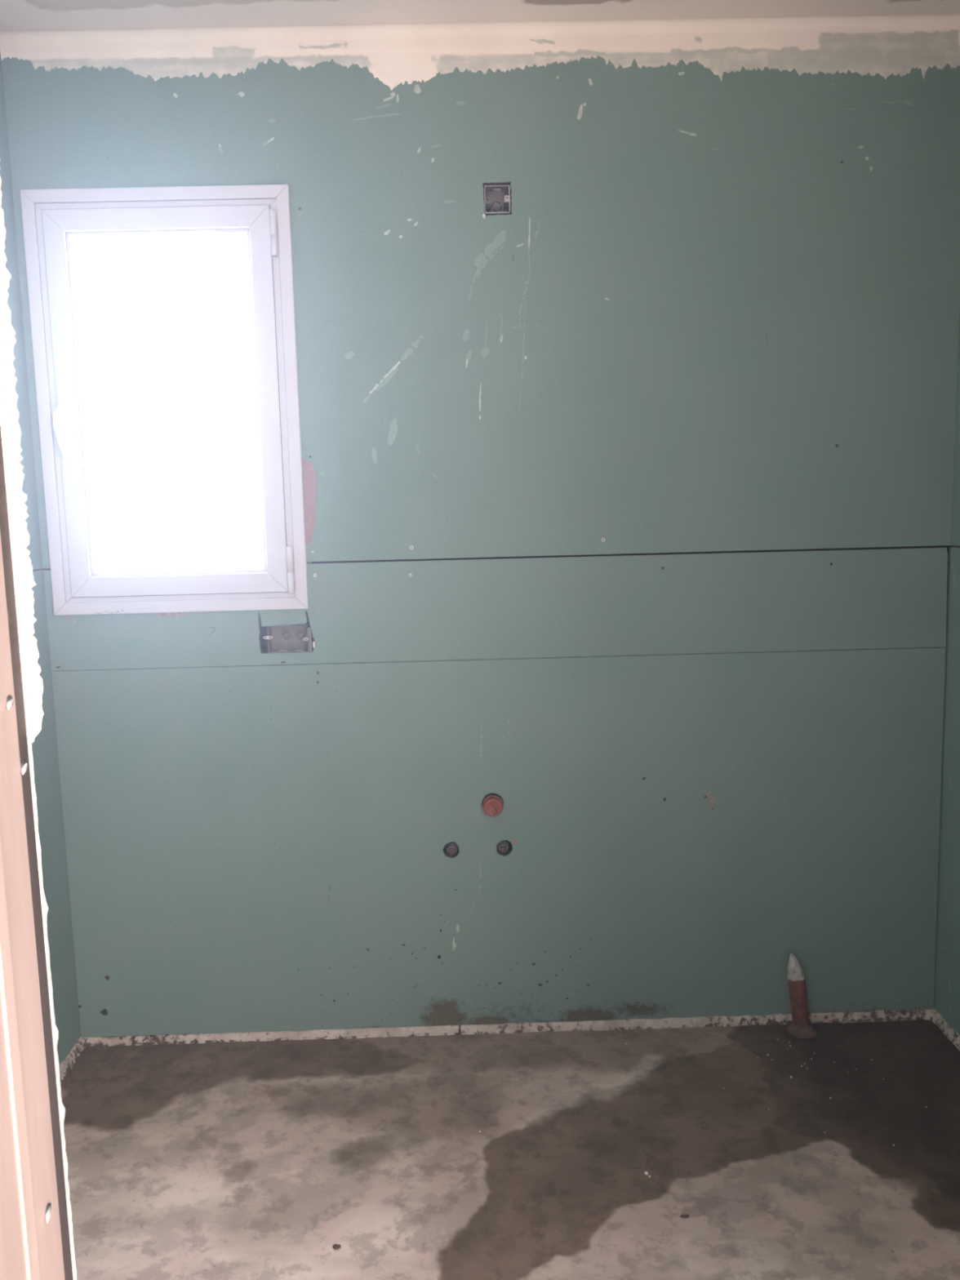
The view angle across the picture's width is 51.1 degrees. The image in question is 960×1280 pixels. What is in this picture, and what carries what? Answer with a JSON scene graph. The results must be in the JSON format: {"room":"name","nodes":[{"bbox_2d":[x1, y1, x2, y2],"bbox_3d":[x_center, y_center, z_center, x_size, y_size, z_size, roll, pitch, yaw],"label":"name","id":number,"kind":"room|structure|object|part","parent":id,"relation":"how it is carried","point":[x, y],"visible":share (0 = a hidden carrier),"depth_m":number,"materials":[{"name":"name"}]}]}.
{"room":"unfinished bathroom","nodes":[
{"label":"unfinished bathroom","id":0,"kind":"room"},
{"bbox_2d":[0,53,80,1066],"bbox_3d":[-1.143,-0.047,1.613,0.140,2.600,2.190,-2,7,-1],"label":"wall","id":1,"kind":"structure","parent":0,"point":[44,747],"depth_m":2.48,"materials":[{"name":"paint"}]},
{"bbox_2d":[58,1036,85,1084],"bbox_3d":[-1.036,1.183,1.713,0.031,0.035,1.915,-2,7,-1],"label":"baseboard","id":2,"kind":"structure","parent":1,"relation":"attached to","point":[67,1064],"depth_m":2.57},
{"bbox_2d":[0,13,959,1037],"bbox_3d":[0.049,-0.207,2.605,2.377,2.600,0.227,-2,7,-1],"label":"wall","id":3,"kind":"structure","parent":0,"point":[714,766],"depth_m":2.52,"materials":[{"name":"green paper"}]},
{"bbox_2d":[20,184,311,615],"bbox_3d":[-0.758,-0.579,2.521,0.634,1.014,0.265,-2,7,-1],"label":"window","id":4,"kind":"structure","parent":3,"relation":"in","point":[53,220],"depth_m":2.43,"materials":[{"name":"white plastic"}]},
{"bbox_3d":[-1.006,-0.500,2.412,0.028,0.124,0.038,-2,7,-1],"label":"lever","id":5,"kind":"part","parent":4,"relation":"part of","materials":[{"name":"white plastic"}]},
{"bbox_3d":[-1.004,-0.560,2.429,0.026,0.131,0.011,-2,7,-1],"label":"handle","id":6,"kind":"part","parent":4,"relation":"part of","materials":[{"name":"white plastic"}]},
{"bbox_2d":[262,624,312,653],"bbox_3d":[-0.486,-0.003,2.557,0.121,0.067,0.044,-2,7,-1],"label":"box","id":7,"kind":"object","parent":3,"relation":"attached to","point":[291,637],"visible":1,"depth_m":2.58,"materials":[{"name":"grey plastic"}]},
{"bbox_2d":[445,841,457,855],"bbox_3d":[-0.074,0.545,2.631,0.030,0.030,0.061,-2,7,-1],"label":"pipe stub","id":8,"kind":"object","parent":3,"relation":"attached to","point":[451,847],"visible":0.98,"depth_m":2.61,"materials":[{"name":"grey metal"}]},
{"bbox_2d":[482,793,503,816],"bbox_3d":[0.033,0.423,2.602,0.054,0.054,0.091,-2,7,-1],"label":"pipe","id":9,"kind":"object","parent":3,"relation":"attached to","point":[492,806],"visible":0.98,"depth_m":2.57,"materials":[{"name":"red plastic"}]},
{"bbox_2d":[484,185,510,215],"bbox_3d":[0.041,-1.057,2.425,0.061,0.063,0.043,-2,7,-1],"label":"switch box","id":10,"kind":"object","parent":3,"relation":"attached to","point":[496,197],"visible":0.98,"depth_m":2.43,"materials":[{"name":"grey plastic"}]},
{"bbox_2d":[497,840,508,853],"bbox_3d":[0.060,0.541,2.633,0.030,0.030,0.061,-2,7,-1],"label":"pipe stub","id":11,"kind":"object","parent":3,"relation":"attached to","point":[503,846],"visible":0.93,"depth_m":2.61,"materials":[{"name":"grey metal"}]},
{"bbox_2d":[82,1008,933,1046],"bbox_3d":[0.080,1.031,2.679,2.277,0.028,0.031,-2,7,-1],"label":"wall gap","id":12,"kind":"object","parent":3,"relation":"attached to","point":[882,1015],"depth_m":2.67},
{"bbox_2d":[0,0,959,31],"bbox_3d":[0.035,-1.357,1.373,2.377,0.100,2.065,-2,7,-1],"label":"ceiling","id":13,"kind":"structure","parent":0,"point":[15,15],"depth_m":2.27,"materials":[{"name":"paint"}]},
{"bbox_2d":[60,1019,959,1279],"bbox_3d":[0.282,1.383,0.433,6.600,0.102,4.650,-2,7,-1],"label":"floor","id":14,"kind":"structure","parent":0,"point":[251,1160],"depth_m":2.16,"materials":[{"name":"concrete"}]},
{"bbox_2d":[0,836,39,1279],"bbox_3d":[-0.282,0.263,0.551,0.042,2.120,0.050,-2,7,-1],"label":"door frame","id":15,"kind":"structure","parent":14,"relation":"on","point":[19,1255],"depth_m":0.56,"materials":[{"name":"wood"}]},
{"bbox_2d":[0,425,73,1279],"bbox_3d":[-0.287,0.256,0.601,0.045,2.120,0.050,-2,7,-1],"label":"door frame","id":16,"kind":"structure","parent":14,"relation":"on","point":[17,829],"depth_m":0.59,"materials":[{"name":"wood"}]},
{"bbox_2d":[5,694,13,709],"bbox_3d":[-0.269,0.035,0.573,0.004,0.008,0.013,-4,8,-17],"label":"screw","id":17,"kind":"object","parent":16,"relation":"attached to","point":[9,704],"visible":1,"depth_m":0.57,"materials":[{"name":"metal"}]},
{"bbox_2d":[20,760,27,774],"bbox_3d":[-0.268,0.075,0.589,0.004,0.008,0.012,-4,8,-17],"label":"screw","id":18,"kind":"object","parent":16,"relation":"attached to","point":[24,765],"visible":1,"depth_m":0.59,"materials":[{"name":"metal"}]},
{"bbox_2d":[44,1203,51,1223],"bbox_3d":[-0.261,0.345,0.606,0.004,0.007,0.012,-4,8,-17],"label":"screw","id":19,"kind":"object","parent":16,"relation":"attached to","point":[47,1211],"visible":1,"depth_m":0.60,"materials":[{"name":"metal"}]},
{"bbox_2d":[332,1244,341,1249],"bbox_3d":[-0.272,1.151,1.906,0.016,0.007,0.011,-2,7,-1],"label":"clod","id":20,"kind":"object","parent":14,"relation":"on","point":[335,1246],"visible":1,"depth_m":1.91,"materials":[{"name":"grey concrete"}]},
{"bbox_2d":[680,1213,689,1217],"bbox_3d":[0.401,1.127,1.967,0.019,0.005,0.010,-2,7,-1],"label":"clod","id":21,"kind":"object","parent":14,"relation":"on","point":[686,1215],"visible":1,"depth_m":1.97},
{"bbox_2d":[786,953,817,1038],"bbox_3d":[0.846,0.928,2.633,0.086,0.226,0.085,-2,7,-1],"label":"pipe","id":22,"kind":"object","parent":14,"relation":"on","point":[801,1027],"visible":1,"depth_m":2.62,"materials":[{"name":"orange plastic"}]},
{"bbox_2d":[933,310,959,1035],"bbox_3d":[1.273,-0.112,1.646,0.140,2.600,2.190,-2,7,-1],"label":"wall","id":23,"kind":"structure","parent":0,"point":[947,966],"depth_m":2.56,"materials":[{"name":"green paper"}]},
{"bbox_2d":[931,1008,959,1050],"bbox_3d":[1.231,1.124,1.744,0.028,0.031,1.915,-2,7,-1],"label":"baseboard","id":24,"kind":"structure","parent":23,"relation":"attached to","point":[953,1036],"depth_m":2.61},
{"bbox_3d":[0.245,0.054,0.584,6.600,2.500,0.073,-2,7,-1],"label":"wall","id":25,"kind":"structure","parent":0,"visible":0},
{"bbox_2d":[0,159,76,1279],"bbox_3d":[-0.657,0.078,0.603,0.797,2.488,0.012,-2,7,-1],"label":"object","id":26,"kind":"object","parent":25,"relation":"attached to","point":[11,432],"visible":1,"depth_m":0.59,"materials":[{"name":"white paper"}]}
]}

